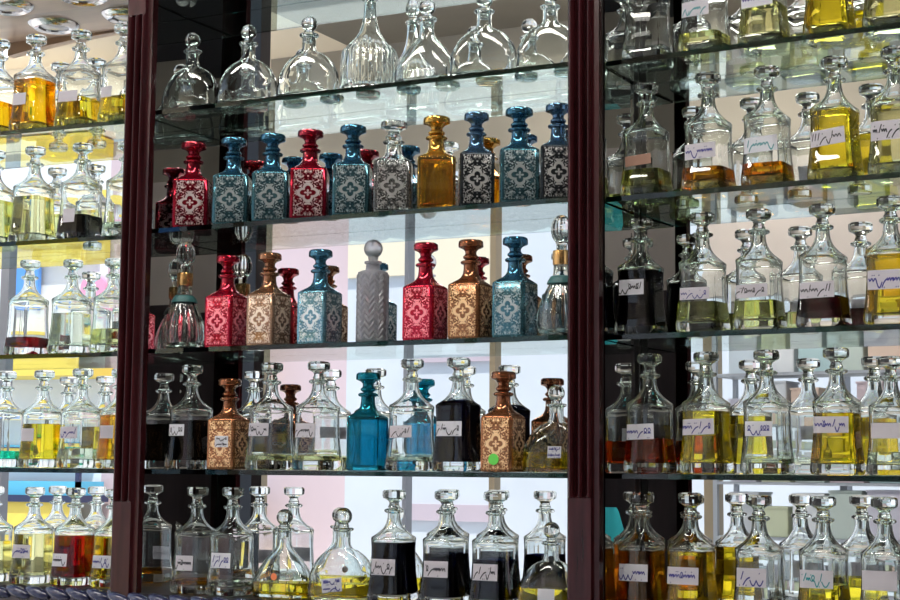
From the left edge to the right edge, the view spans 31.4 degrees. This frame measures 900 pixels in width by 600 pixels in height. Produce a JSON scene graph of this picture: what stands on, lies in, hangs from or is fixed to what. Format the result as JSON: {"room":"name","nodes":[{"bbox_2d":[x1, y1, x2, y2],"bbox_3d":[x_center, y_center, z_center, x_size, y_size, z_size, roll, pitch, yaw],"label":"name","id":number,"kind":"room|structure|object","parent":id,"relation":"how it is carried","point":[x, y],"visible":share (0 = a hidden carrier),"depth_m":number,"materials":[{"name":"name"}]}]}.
{"room":"shop","nodes":[
{"label":"shop","id":0,"kind":"room"},
{"bbox_3d":[-2.303,1.675,1.281,10.600,0.100,6.000,-3,-7,27],"label":"floor","id":1,"kind":"structure","parent":0,"visible":0},
{"bbox_2d":[0,0,899,599],"bbox_3d":[-0.156,0.401,3.146,2.556,2.870,0.289,-3,-7,27],"label":"wall","id":2,"kind":"structure","parent":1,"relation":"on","point":[598,376],"depth_m":3.18,"materials":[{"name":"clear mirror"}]},
{"bbox_2d":[0,486,12,581],"bbox_3d":[-1.014,0.518,3.549,0.078,0.208,0.078,-2,-7,23],"label":"glass decanter","id":3,"kind":"object","parent":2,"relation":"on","point":[6,529],"visible":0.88,"depth_m":3.54,"materials":[{"name":"glass"}]},
{"bbox_2d":[8,487,53,583],"bbox_3d":[-0.912,0.514,3.504,0.078,0.208,0.078,-2,-7,22],"label":"glass decanter","id":4,"kind":"object","parent":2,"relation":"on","point":[32,552],"visible":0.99,"depth_m":3.47,"materials":[{"name":"glass"}]},
{"bbox_2d":[0,468,113,472],"bbox_3d":[-0.946,0.379,3.567,0.628,0.010,0.164,-2,-7,24],"label":"glass shelf","id":5,"kind":"object","parent":2,"relation":"attached to","point":[37,470],"visible":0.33,"depth_m":3.43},
{"bbox_2d":[0,371,22,467],"bbox_3d":[-0.992,0.266,3.567,0.080,0.215,0.080,-2,-7,24],"label":"glass decanter","id":6,"kind":"object","parent":5,"relation":"on","point":[10,413],"visible":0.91,"depth_m":3.54,"materials":[{"name":"glass"}]},
{"bbox_2d":[17,370,60,467],"bbox_3d":[-0.897,0.262,3.526,0.080,0.215,0.080,-2,-7,22],"label":"glass decanter","id":7,"kind":"object","parent":5,"relation":"on","point":[41,421],"visible":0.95,"depth_m":3.49,"materials":[{"name":"clear glass"}]},
{"bbox_2d":[56,368,100,468],"bbox_3d":[-0.803,0.258,3.485,0.081,0.217,0.081,-2,-7,22],"label":"glass decanter","id":8,"kind":"object","parent":5,"relation":"on","point":[80,420],"visible":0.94,"depth_m":3.45,"materials":[{"name":"glass"}]},
{"bbox_2d":[95,368,116,468],"bbox_3d":[-0.709,0.255,3.444,0.080,0.215,0.080,-2,-7,23],"label":"glass decanter","id":9,"kind":"object","parent":5,"relation":"on","point":[104,459],"visible":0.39,"depth_m":3.41,"materials":[{"name":"clear glass"}]},
{"bbox_2d":[0,352,116,364],"bbox_3d":[-0.944,0.133,3.594,0.628,0.010,0.164,-2,-7,24],"label":"glass shelf","id":10,"kind":"object","parent":2,"relation":"attached to","point":[92,357],"visible":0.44,"depth_m":3.51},
{"bbox_2d":[3,260,48,354],"bbox_3d":[-0.941,0.018,3.572,0.080,0.215,0.080,-2,-7,22],"label":"glass decanter","id":11,"kind":"object","parent":10,"relation":"on","point":[27,332],"visible":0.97,"depth_m":3.54,"materials":[{"name":"glass"}]},
{"bbox_2d":[47,259,91,353],"bbox_3d":[-0.833,0.016,3.525,0.079,0.211,0.079,-2,-7,23],"label":"glass decanter","id":12,"kind":"object","parent":10,"relation":"on","point":[70,328],"visible":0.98,"depth_m":3.49,"materials":[{"name":"glass"}]},
{"bbox_2d":[89,258,119,351],"bbox_3d":[-0.733,0.013,3.481,0.078,0.209,0.078,-2,-7,26],"label":"glass decanter","id":13,"kind":"object","parent":10,"relation":"on","point":[104,331],"visible":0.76,"depth_m":3.45,"materials":[{"name":"clear glass"}]},
{"bbox_2d":[0,235,120,257],"bbox_3d":[-0.942,-0.116,3.620,0.628,0.010,0.164,-2,-7,24],"label":"glass shelf","id":14,"kind":"object","parent":2,"relation":"attached to","point":[98,244],"visible":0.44,"depth_m":3.55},
{"bbox_2d":[0,150,12,241],"bbox_3d":[-1.038,-0.231,3.643,0.083,0.221,0.083,-2,-7,24],"label":"glass decanter","id":15,"kind":"object","parent":14,"relation":"on","point":[6,194],"visible":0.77,"depth_m":3.62,"materials":[{"name":"clear glass"}]},
{"bbox_2d":[8,146,55,241],"bbox_3d":[-0.936,-0.235,3.598,0.083,0.221,0.083,-2,-7,25],"label":"glass decanter","id":16,"kind":"object","parent":14,"relation":"on","point":[32,218],"visible":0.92,"depth_m":3.57,"materials":[{"name":"glass"}]},
{"bbox_2d":[56,142,102,238],"bbox_3d":[-0.816,-0.238,3.546,0.082,0.219,0.082,-2,-7,24],"label":"glass decanter","id":17,"kind":"object","parent":14,"relation":"on","point":[80,215],"visible":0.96,"depth_m":3.51,"materials":[{"name":"clear glass"}]},
{"bbox_2d":[101,140,123,235],"bbox_3d":[-0.707,-0.240,3.498,0.080,0.215,0.080,-2,-7,21],"label":"glass decanter","id":18,"kind":"object","parent":14,"relation":"on","point":[111,225],"visible":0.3,"depth_m":3.46,"materials":[{"name":"glass"}]},
{"bbox_2d":[0,120,124,152],"bbox_3d":[-0.939,-0.366,3.647,0.628,0.010,0.164,-2,-7,24],"label":"glass shelf","id":19,"kind":"object","parent":2,"relation":"attached to","point":[107,132],"visible":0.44,"depth_m":3.59,"materials":[{"name":"glass"}]},
{"bbox_2d":[0,38,13,130],"bbox_3d":[-1.037,-0.484,3.670,0.085,0.228,0.085,-2,-7,26],"label":"glass decanter","id":20,"kind":"object","parent":19,"relation":"on","point":[6,81],"visible":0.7,"depth_m":3.65,"materials":[{"name":"clear glass"}]},
{"bbox_2d":[8,34,56,130],"bbox_3d":[-0.942,-0.488,3.628,0.085,0.228,0.085,-2,-7,23],"label":"glass decanter","id":21,"kind":"object","parent":19,"relation":"on","point":[34,91],"visible":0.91,"depth_m":3.60,"materials":[{"name":"clear glass"}]},
{"bbox_2d":[54,29,100,125],"bbox_3d":[-0.828,-0.491,3.579,0.084,0.226,0.084,-2,-7,22],"label":"glass decanter","id":22,"kind":"object","parent":19,"relation":"on","point":[78,100],"visible":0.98,"depth_m":3.54,"materials":[{"name":"clear glass"}]},
{"bbox_2d":[97,23,127,121],"bbox_3d":[-0.721,-0.496,3.532,0.085,0.228,0.085,-2,-7,25],"label":"glass decanter","id":23,"kind":"object","parent":19,"relation":"on","point":[112,99],"visible":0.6,"depth_m":3.50,"materials":[{"name":"clear glass"}]},
{"bbox_2d":[0,2,127,551],"bbox_3d":[-0.907,-0.149,3.703,0.715,1.571,0.005,-2,-7,24],"label":"mirror","id":24,"kind":"object","parent":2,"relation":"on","point":[56,22],"depth_m":3.69,"materials":[{"name":"clear mirror"}]},
{"bbox_2d":[49,487,94,585],"bbox_3d":[-0.812,0.511,3.461,0.078,0.208,0.078,-2,-7,25],"label":"glass decanter","id":25,"kind":"object","parent":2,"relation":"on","point":[73,538],"visible":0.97,"depth_m":3.43,"materials":[{"name":"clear glass"}]},
{"bbox_2d":[89,489,112,587],"bbox_3d":[-0.719,0.508,3.420,0.077,0.206,0.077,-2,-7,21],"label":"glass decanter","id":26,"kind":"object","parent":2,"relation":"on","point":[101,561],"visible":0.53,"depth_m":3.39,"materials":[{"name":"clear glass"}]},
{"bbox_2d":[141,5,189,590],"bbox_3d":[-0.617,-0.176,3.426,0.003,1.571,0.161,-2,-7,25],"label":"mirror","id":27,"kind":"object","parent":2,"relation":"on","point":[164,494],"depth_m":3.41,"materials":[{"name":"black mirror"}]},
{"bbox_2d":[170,487,214,594],"bbox_3d":[-0.517,0.489,3.263,0.080,0.215,0.080,-2,-7,25],"label":"glass decanter","id":28,"kind":"object","parent":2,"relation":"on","point":[192,540],"visible":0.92,"depth_m":3.23,"materials":[{"name":"clear glass"}]},
{"bbox_2d":[205,487,254,596],"bbox_3d":[-0.439,0.485,3.223,0.080,0.215,0.080,-3,-7,26],"label":"glass decanter","id":29,"kind":"object","parent":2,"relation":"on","point":[231,573],"visible":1,"depth_m":3.19,"materials":[{"name":"glass"}]},
{"bbox_2d":[158,0,315,18],"bbox_3d":[-0.166,-0.655,3.246,1.001,0.010,0.158,-3,-7,27],"label":"glass shelf","id":30,"kind":"object","parent":2,"relation":"attached to","point":[191,9],"visible":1,"depth_m":3.44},
{"bbox_2d":[252,509,309,598],"bbox_3d":[-0.329,0.502,3.173,0.122,0.173,0.066,-2,-7,24],"label":"flask","id":31,"kind":"object","parent":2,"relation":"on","point":[283,574],"visible":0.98,"depth_m":3.15,"materials":[{"name":"clear glass"}]},
{"bbox_2d":[307,508,370,599],"bbox_3d":[-0.208,0.494,3.111,0.136,0.179,0.065,-2,-7,22],"label":"flask","id":32,"kind":"object","parent":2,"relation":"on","point":[342,572],"visible":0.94,"depth_m":3.08,"materials":[{"name":"clear glass"}]},
{"bbox_2d":[145,469,566,477],"bbox_3d":[-0.175,0.340,3.139,1.001,0.010,0.158,-3,-7,27],"label":"glass shelf","id":33,"kind":"object","parent":2,"relation":"attached to","point":[147,471],"visible":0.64,"depth_m":3.05,"materials":[{"name":"glass"}]},
{"bbox_2d":[165,364,212,469],"bbox_3d":[-0.534,0.241,3.299,0.080,0.215,0.080,-2,-7,26],"label":"glass decanter","id":34,"kind":"object","parent":33,"relation":"on","point":[188,426],"visible":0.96,"depth_m":3.27,"materials":[{"name":"clear glass"}]},
{"bbox_2d":[207,378,248,469],"bbox_3d":[-0.450,0.253,3.254,0.065,0.184,0.066,-2,-7,25],"label":"glass bottle","id":35,"kind":"object","parent":33,"relation":"on","point":[227,437],"visible":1,"depth_m":3.23,"materials":[{"name":"orange glass"}]},
{"bbox_2d":[245,362,293,469],"bbox_3d":[-0.359,0.233,3.209,0.080,0.215,0.080,-3,-7,28],"label":"glass decanter","id":36,"kind":"object","parent":33,"relation":"on","point":[270,446],"visible":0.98,"depth_m":3.18,"materials":[{"name":"glass"}]},
{"bbox_2d":[291,361,342,470],"bbox_3d":[-0.261,0.229,3.159,0.080,0.215,0.080,-3,-7,27],"label":"glass decanter","id":37,"kind":"object","parent":33,"relation":"on","point":[317,447],"visible":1,"depth_m":3.13,"materials":[{"name":"glass"}]},
{"bbox_2d":[346,372,387,470],"bbox_3d":[-0.160,0.236,3.106,0.067,0.190,0.067,-1,-6,14],"label":"glass bottle","id":38,"kind":"object","parent":33,"relation":"on","point":[367,428],"visible":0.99,"depth_m":3.07,"materials":[{"name":"teal"}]},
{"bbox_2d":[385,358,434,471],"bbox_3d":[-0.073,0.220,3.063,0.080,0.215,0.080,-3,-7,28],"label":"glass decanter","id":39,"kind":"object","parent":33,"relation":"on","point":[410,447],"visible":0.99,"depth_m":3.03,"materials":[{"name":"glass"}]},
{"bbox_2d":[432,357,480,471],"bbox_3d":[0.016,0.216,3.017,0.080,0.215,0.080,-3,-7,27],"label":"glass decanter","id":40,"kind":"object","parent":33,"relation":"on","point":[457,444],"visible":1,"depth_m":2.99,"materials":[{"name":"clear glass"}]},
{"bbox_2d":[480,371,525,471],"bbox_3d":[0.099,0.226,2.972,0.066,0.186,0.067,-3,-7,27],"label":"glass bottle","id":41,"kind":"object","parent":33,"relation":"on","point":[502,428],"visible":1,"depth_m":2.95,"materials":[{"name":"brown glass"}]},
{"bbox_2d":[523,385,566,472],"bbox_3d":[0.196,0.237,2.944,0.123,0.161,0.058,-2,-6,20],"label":"flask","id":42,"kind":"object","parent":33,"relation":"on","point":[545,450],"visible":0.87,"depth_m":2.92,"materials":[{"name":"clear glass"}]},
{"bbox_2d":[148,335,567,358],"bbox_3d":[-0.172,0.094,3.166,1.001,0.010,0.158,-3,-7,27],"label":"glass shelf","id":43,"kind":"object","parent":2,"relation":"attached to","point":[547,341],"visible":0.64,"depth_m":3.12,"materials":[{"name":"glass"}]},
{"bbox_2d":[161,242,204,347],"bbox_3d":[-0.555,-0.009,3.348,0.092,0.228,0.092,-3,-7,28],"label":"flask","id":44,"kind":"object","parent":43,"relation":"on","point":[183,326],"visible":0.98,"depth_m":3.32,"materials":[{"name":"clear glass"}]},
{"bbox_2d":[204,255,246,346],"bbox_3d":[-0.458,0.004,3.287,0.067,0.190,0.067,-3,-7,27],"label":"glass bottle","id":45,"kind":"object","parent":43,"relation":"on","point":[226,308],"visible":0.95,"depth_m":3.26,"materials":[{"name":"red"}]},
{"bbox_2d":[246,252,290,344],"bbox_3d":[-0.366,0.000,3.239,0.067,0.190,0.067,-3,-7,29],"label":"glass bottle","id":46,"kind":"object","parent":43,"relation":"on","point":[268,321],"visible":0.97,"depth_m":3.21,"materials":[{"name":"beige"}]},
{"bbox_2d":[297,249,341,343],"bbox_3d":[-0.259,-0.005,3.184,0.067,0.190,0.067,-3,-7,29],"label":"glass bottle","id":47,"kind":"object","parent":43,"relation":"on","point":[319,306],"visible":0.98,"depth_m":3.16,"materials":[{"name":"blue"}]},
{"bbox_2d":[356,239,388,341],"bbox_3d":[-0.151,-0.017,3.130,0.065,0.204,0.065,-3,-7,27],"label":"bottle","id":48,"kind":"object","parent":43,"relation":"on","point":[372,289],"visible":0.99,"depth_m":3.10,"materials":[{"name":"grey glass"}]},
{"bbox_2d":[402,242,447,339],"bbox_3d":[-0.047,-0.015,3.075,0.067,0.190,0.067,-3,-7,28],"label":"glass bottle","id":49,"kind":"object","parent":43,"relation":"on","point":[425,300],"visible":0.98,"depth_m":3.05,"materials":[{"name":"red"}]},
{"bbox_2d":[448,239,491,338],"bbox_3d":[0.039,-0.019,3.031,0.067,0.190,0.067,-3,-7,26],"label":"glass bottle","id":50,"kind":"object","parent":43,"relation":"on","point":[469,296],"visible":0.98,"depth_m":3.00,"materials":[{"name":"orange metal"}]},
{"bbox_2d":[492,236,537,336],"bbox_3d":[0.122,-0.022,2.989,0.067,0.190,0.067,-3,-7,27],"label":"glass bottle","id":51,"kind":"object","parent":43,"relation":"on","point":[514,295],"visible":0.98,"depth_m":2.96,"materials":[{"name":"teal"}]},
{"bbox_2d":[537,215,567,335],"bbox_3d":[0.206,-0.044,2.956,0.092,0.228,0.092,-3,-7,29],"label":"flask","id":52,"kind":"object","parent":43,"relation":"on","point":[552,314],"visible":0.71,"depth_m":2.93,"materials":[{"name":"clear glass"}]},
{"bbox_2d":[152,197,567,243],"bbox_3d":[-0.170,-0.155,3.192,1.001,0.010,0.158,-3,-7,27],"label":"glass shelf","id":53,"kind":"object","parent":2,"relation":"attached to","point":[552,207],"visible":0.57,"depth_m":3.16,"materials":[{"name":"glass"}]},
{"bbox_2d":[172,141,212,226],"bbox_3d":[-0.539,-0.238,3.356,0.074,0.184,0.074,1,-6,0],"label":"glass bottle","id":54,"kind":"object","parent":53,"relation":"on","point":[192,192],"visible":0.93,"depth_m":3.32,"materials":[{"name":"red"}]},
{"bbox_2d":[212,137,251,223],"bbox_3d":[-0.449,-0.243,3.309,0.074,0.184,0.074,0,-6,3],"label":"glass bottle","id":55,"kind":"object","parent":53,"relation":"on","point":[232,188],"visible":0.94,"depth_m":3.27,"materials":[{"name":"teal"}]},
{"bbox_2d":[251,132,289,220],"bbox_3d":[-0.363,-0.247,3.265,0.074,0.184,0.074,0,-6,1],"label":"glass bottle","id":56,"kind":"object","parent":53,"relation":"on","point":[270,183],"visible":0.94,"depth_m":3.23,"materials":[{"name":"teal"}]},
{"bbox_2d":[289,128,328,217],"bbox_3d":[-0.282,-0.250,3.224,0.074,0.184,0.074,0,-6,0],"label":"glass bottle","id":57,"kind":"object","parent":53,"relation":"on","point":[309,180],"visible":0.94,"depth_m":3.19,"materials":[{"name":"red"}]},
{"bbox_2d":[332,124,372,214],"bbox_3d":[-0.193,-0.255,3.178,0.074,0.184,0.074,0,-6,3],"label":"glass bottle","id":58,"kind":"object","parent":53,"relation":"on","point":[351,176],"visible":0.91,"depth_m":3.14,"materials":[{"name":"teal"}]},
{"bbox_2d":[373,120,412,211],"bbox_3d":[-0.111,-0.258,3.136,0.074,0.184,0.074,0,-6,2],"label":"glass bottle","id":59,"kind":"object","parent":53,"relation":"on","point":[392,172],"visible":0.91,"depth_m":3.10,"materials":[{"name":"grey"}]},
{"bbox_2d":[417,115,455,208],"bbox_3d":[-0.026,-0.262,3.092,0.074,0.184,0.074,1,-6,-2],"label":"glass bottle","id":60,"kind":"object","parent":53,"relation":"on","point":[436,168],"visible":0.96,"depth_m":3.05,"materials":[{"name":"gold metal"}]},
{"bbox_2d":[458,111,494,204],"bbox_3d":[0.050,-0.266,3.053,0.067,0.184,0.067,1,-6,-3],"label":"glass bottle","id":61,"kind":"object","parent":53,"relation":"on","point":[476,164],"visible":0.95,"depth_m":3.02,"materials":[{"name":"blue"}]},
{"bbox_2d":[499,106,538,201],"bbox_3d":[0.130,-0.269,3.012,0.074,0.184,0.074,1,-6,0],"label":"glass bottle","id":62,"kind":"object","parent":53,"relation":"on","point":[518,160],"visible":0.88,"depth_m":2.97,"materials":[{"name":"teal"}]},
{"bbox_2d":[540,102,567,198],"bbox_3d":[0.201,-0.273,2.975,0.067,0.184,0.067,0,-6,2],"label":"glass bottle","id":63,"kind":"object","parent":53,"relation":"on","point":[554,153],"visible":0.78,"depth_m":2.94,"materials":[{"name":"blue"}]},
{"bbox_2d":[155,62,567,130],"bbox_3d":[-0.168,-0.405,3.219,1.001,0.010,0.158,-3,-7,27],"label":"glass shelf","id":64,"kind":"object","parent":2,"relation":"attached to","point":[554,76],"visible":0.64,"depth_m":3.19,"materials":[{"name":"glass"}]},
{"bbox_2d":[161,33,217,109],"bbox_3d":[-0.547,-0.482,3.396,0.132,0.173,0.062,-3,-7,28],"label":"flask","id":65,"kind":"object","parent":64,"relation":"on","point":[192,85],"visible":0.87,"depth_m":3.37,"materials":[{"name":"clear glass"}]},
{"bbox_2d":[216,25,276,102],"bbox_3d":[-0.420,-0.488,3.331,0.132,0.173,0.062,-2,-7,23],"label":"flask","id":66,"kind":"object","parent":64,"relation":"on","point":[248,77],"visible":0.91,"depth_m":3.31,"materials":[{"name":"clear glass"}]},
{"bbox_2d":[276,16,339,95],"bbox_3d":[-0.288,-0.494,3.263,0.132,0.173,0.062,-2,-7,26],"label":"flask","id":67,"kind":"object","parent":64,"relation":"on","point":[309,70],"visible":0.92,"depth_m":3.24,"materials":[{"name":"clear glass"}]},
{"bbox_2d":[340,0,397,87],"bbox_3d":[-0.162,-0.534,3.219,0.116,0.246,0.116,-2,-7,25],"label":"decanter","id":68,"kind":"object","parent":64,"relation":"on","point":[369,59],"visible":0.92,"depth_m":3.17,"materials":[{"name":"clear glass"}]},
{"bbox_2d":[395,0,450,81],"bbox_3d":[-0.045,-0.505,3.138,0.122,0.173,0.066,-2,-7,25],"label":"flask","id":69,"kind":"object","parent":64,"relation":"on","point":[427,57],"visible":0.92,"depth_m":3.11,"materials":[{"name":"clear glass"}]},
{"bbox_2d":[449,0,516,75],"bbox_3d":[0.066,-0.510,3.081,0.132,0.173,0.062,-2,-7,20],"label":"flask","id":70,"kind":"object","parent":64,"relation":"on","point":[483,48],"visible":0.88,"depth_m":3.06,"materials":[{"name":"clear glass"}]},
{"bbox_2d":[516,0,567,67],"bbox_3d":[0.190,-0.511,3.034,0.128,0.168,0.060,-1,-6,18],"label":"flask","id":71,"kind":"object","parent":64,"relation":"on","point":[546,43],"visible":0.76,"depth_m":3.01,"materials":[{"name":"clear glass"}]},
{"bbox_2d":[367,490,418,599],"bbox_3d":[-0.107,0.470,3.053,0.080,0.215,0.080,-2,-7,25],"label":"glass decanter","id":72,"kind":"object","parent":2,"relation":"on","point":[393,576],"visible":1,"depth_m":3.02,"materials":[{"name":"glass"}]},
{"bbox_2d":[176,0,634,592],"bbox_3d":[-0.132,-0.189,3.270,1.078,1.571,0.005,-3,-7,27],"label":"mirror","id":73,"kind":"object","parent":2,"relation":"attached to","point":[313,502],"depth_m":3.26,"materials":[{"name":"clear mirror"}]},
{"bbox_2d":[419,490,469,599],"bbox_3d":[-0.008,0.466,3.002,0.080,0.215,0.080,-3,-7,28],"label":"glass decanter","id":74,"kind":"object","parent":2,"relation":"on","point":[445,570],"visible":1,"depth_m":2.97,"materials":[{"name":"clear glass"}]},
{"bbox_2d":[468,491,519,599],"bbox_3d":[0.084,0.461,2.954,0.080,0.215,0.080,-3,-7,29],"label":"glass decanter","id":75,"kind":"object","parent":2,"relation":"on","point":[495,573],"visible":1,"depth_m":2.93,"materials":[{"name":"clear glass"}]},
{"bbox_2d":[517,522,566,599],"bbox_3d":[0.184,0.483,2.898,0.123,0.161,0.058,-2,-7,24],"label":"flask","id":76,"kind":"object","parent":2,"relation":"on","point":[546,579],"visible":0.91,"depth_m":2.88,"materials":[{"name":"clear glass"}]},
{"bbox_2d":[603,0,639,599],"bbox_3d":[0.320,-0.215,2.983,0.003,1.571,0.163,-3,-7,29],"label":"mirror","id":77,"kind":"object","parent":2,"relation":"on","point":[621,367],"depth_m":2.93,"materials":[{"name":"black mirror"}]},
{"bbox_2d":[616,493,666,599],"bbox_3d":[0.343,0.453,2.857,0.080,0.215,0.080,-3,-7,29],"label":"glass decanter","id":78,"kind":"object","parent":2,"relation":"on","point":[641,569],"visible":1,"depth_m":2.83,"materials":[{"name":"glass"}]},
{"bbox_2d":[665,494,718,599],"bbox_3d":[0.424,0.449,2.809,0.080,0.215,0.080,-3,-7,33],"label":"glass decanter","id":79,"kind":"object","parent":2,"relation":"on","point":[691,572],"visible":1,"depth_m":2.78,"materials":[{"name":"glass"}]},
{"bbox_2d":[606,172,899,214],"bbox_3d":[0.626,-0.190,2.796,0.699,0.010,0.164,-3,-7,31],"label":"glass shelf","id":80,"kind":"object","parent":2,"relation":"attached to","point":[880,184],"visible":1,"depth_m":2.82,"materials":[{"name":"glass"}]},
{"bbox_2d":[620,81,672,195],"bbox_3d":[0.360,-0.291,2.931,0.080,0.215,0.080,-3,-7,31],"label":"glass decanter","id":81,"kind":"object","parent":80,"relation":"on","point":[646,162],"visible":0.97,"depth_m":2.90,"materials":[{"name":"clear glass"}]},
{"bbox_2d":[681,71,735,190],"bbox_3d":[0.464,-0.299,2.870,0.082,0.219,0.082,-3,-7,31],"label":"glass decanter","id":82,"kind":"object","parent":80,"relation":"on","point":[708,154],"visible":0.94,"depth_m":2.84,"materials":[{"name":"clear glass"}]},
{"bbox_2d":[741,65,794,184],"bbox_3d":[0.558,-0.303,2.814,0.081,0.217,0.081,-3,-7,29],"label":"glass decanter","id":83,"kind":"object","parent":80,"relation":"on","point":[767,155],"visible":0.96,"depth_m":2.78,"materials":[{"name":"clear glass"}]},
{"bbox_2d":[807,55,864,179],"bbox_3d":[0.662,-0.310,2.752,0.082,0.219,0.082,-3,-7,33],"label":"glass decanter","id":84,"kind":"object","parent":80,"relation":"on","point":[835,145],"visible":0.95,"depth_m":2.72,"materials":[{"name":"yellow glass"}]},
{"bbox_2d":[867,45,899,173],"bbox_3d":[0.752,-0.317,2.700,0.084,0.224,0.084,-3,-7,30],"label":"glass decanter","id":85,"kind":"object","parent":80,"relation":"on","point":[884,149],"visible":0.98,"depth_m":2.67,"materials":[{"name":"glass"}]},
{"bbox_2d":[606,323,899,346],"bbox_3d":[0.624,0.059,2.769,0.699,0.010,0.164,-3,-7,31],"label":"glass shelf","id":86,"kind":"object","parent":2,"relation":"attached to","point":[875,331],"visible":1,"depth_m":2.78,"materials":[{"name":"glass"}]},
{"bbox_2d":[614,218,667,334],"bbox_3d":[0.347,-0.041,2.910,0.080,0.215,0.080,-3,-7,29],"label":"glass decanter","id":87,"kind":"object","parent":86,"relation":"on","point":[640,309],"visible":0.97,"depth_m":2.88,"materials":[{"name":"glass"}]},
{"bbox_2d":[676,212,730,331],"bbox_3d":[0.450,-0.048,2.850,0.081,0.217,0.081,-3,-7,30],"label":"glass decanter","id":88,"kind":"object","parent":86,"relation":"on","point":[702,302],"visible":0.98,"depth_m":2.82,"materials":[{"name":"clear glass"}]},
{"bbox_2d":[732,208,786,329],"bbox_3d":[0.540,-0.052,2.796,0.080,0.215,0.080,-3,-7,29],"label":"glass decanter","id":89,"kind":"object","parent":86,"relation":"on","point":[759,298],"visible":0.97,"depth_m":2.77,"materials":[{"name":"clear glass"}]},
{"bbox_2d":[796,203,851,326],"bbox_3d":[0.638,-0.057,2.738,0.080,0.215,0.080,-3,-7,32],"label":"glass decanter","id":90,"kind":"object","parent":86,"relation":"on","point":[823,297],"visible":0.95,"depth_m":2.71,"materials":[{"name":"clear glass"}]},
{"bbox_2d":[863,195,899,324],"bbox_3d":[0.739,-0.065,2.679,0.082,0.219,0.082,-3,-7,32],"label":"glass decanter","id":91,"kind":"object","parent":86,"relation":"on","point":[882,297],"visible":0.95,"depth_m":2.65,"materials":[{"name":"glass"}]},
{"bbox_2d":[606,22,899,83],"bbox_3d":[0.628,-0.441,2.823,0.699,0.010,0.164,-3,-7,31],"label":"glass shelf","id":92,"kind":"object","parent":2,"relation":"attached to","point":[861,42],"visible":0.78,"depth_m":2.84,"materials":[{"name":"glass"}]},
{"bbox_2d":[622,0,672,58],"bbox_3d":[0.365,-0.542,2.956,0.080,0.215,0.080,-3,-7,29],"label":"glass decanter","id":93,"kind":"object","parent":92,"relation":"on","point":[647,32],"visible":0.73,"depth_m":2.92,"materials":[{"name":"glass"}]},
{"bbox_2d":[678,0,730,51],"bbox_3d":[0.462,-0.547,2.899,0.080,0.215,0.080,-3,-7,33],"label":"glass decanter","id":94,"kind":"object","parent":92,"relation":"on","point":[704,23],"visible":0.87,"depth_m":2.86,"materials":[{"name":"glass"}]},
{"bbox_2d":[738,0,790,43],"bbox_3d":[0.558,-0.552,2.842,0.080,0.215,0.080,-3,-7,29],"label":"glass decanter","id":95,"kind":"object","parent":92,"relation":"on","point":[760,20],"visible":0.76,"depth_m":2.80,"materials":[{"name":"glass"}]},
{"bbox_2d":[802,0,856,34],"bbox_3d":[0.659,-0.558,2.782,0.080,0.215,0.080,-3,-7,30],"label":"glass decanter","id":96,"kind":"object","parent":92,"relation":"on","point":[820,16],"visible":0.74,"depth_m":2.74,"materials":[{"name":"yellow glass"}]},
{"bbox_2d":[862,0,899,26],"bbox_3d":[0.749,-0.563,2.729,0.080,0.215,0.080,-3,-7,32],"label":"glass decanter","id":97,"kind":"object","parent":92,"relation":"on","point":[875,12],"visible":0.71,"depth_m":2.69,"materials":[{"name":"glass"}]},
{"bbox_2d":[607,473,899,481],"bbox_3d":[0.621,0.305,2.743,0.699,0.010,0.164,-3,-7,31],"label":"glass shelf","id":98,"kind":"object","parent":2,"relation":"attached to","point":[609,475],"visible":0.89,"depth_m":2.71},
{"bbox_2d":[623,353,676,473],"bbox_3d":[0.359,0.204,2.876,0.080,0.215,0.080,-3,-7,29],"label":"glass decanter","id":99,"kind":"object","parent":98,"relation":"on","point":[649,448],"visible":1,"depth_m":2.85,"materials":[{"name":"glass"}]},
{"bbox_2d":[679,351,734,473],"bbox_3d":[0.452,0.199,2.821,0.080,0.215,0.080,-3,-7,32],"label":"glass decanter","id":100,"kind":"object","parent":98,"relation":"on","point":[706,448],"visible":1,"depth_m":2.79,"materials":[{"name":"clear glass"}]},
{"bbox_2d":[740,349,794,474],"bbox_3d":[0.548,0.194,2.764,0.080,0.215,0.080,-3,-7,29],"label":"glass decanter","id":101,"kind":"object","parent":98,"relation":"on","point":[767,448],"visible":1,"depth_m":2.73,"materials":[{"name":"glass"}]},
{"bbox_2d":[810,347,865,475],"bbox_3d":[0.653,0.188,2.702,0.080,0.215,0.080,-3,-7,29],"label":"glass decanter","id":102,"kind":"object","parent":98,"relation":"on","point":[837,444],"visible":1,"depth_m":2.67,"materials":[{"name":"glass"}]},
{"bbox_2d":[866,356,899,475],"bbox_3d":[0.733,0.192,2.654,0.074,0.198,0.074,-3,-7,31],"label":"glass decanter","id":103,"kind":"object","parent":98,"relation":"on","point":[883,456],"visible":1,"depth_m":2.63,"materials":[{"name":"glass"}]},
{"bbox_2d":[733,495,785,599],"bbox_3d":[0.531,0.443,2.746,0.080,0.215,0.080,-3,-7,30],"label":"glass decanter","id":104,"kind":"object","parent":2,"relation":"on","point":[759,575],"visible":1,"depth_m":2.72,"materials":[{"name":"glass"}]},
{"bbox_2d":[639,0,899,599],"bbox_3d":[0.670,-0.224,2.873,0.786,1.571,0.005,-3,-7,31],"label":"mirror","id":105,"kind":"object","parent":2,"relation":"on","point":[801,366],"depth_m":2.89,"materials":[{"name":"clear mirror"}]},
{"bbox_2d":[798,496,850,599],"bbox_3d":[0.628,0.438,2.689,0.080,0.215,0.080,-3,-7,31],"label":"glass decanter","id":106,"kind":"object","parent":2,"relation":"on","point":[823,562],"visible":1,"depth_m":2.66,"materials":[{"name":"clear glass"}]},
{"bbox_2d":[860,497,899,599],"bbox_3d":[0.718,0.433,2.636,0.080,0.215,0.080,-3,-7,29],"label":"glass decanter","id":107,"kind":"object","parent":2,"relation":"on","point":[880,561],"visible":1,"depth_m":2.61,"materials":[{"name":"glass"}]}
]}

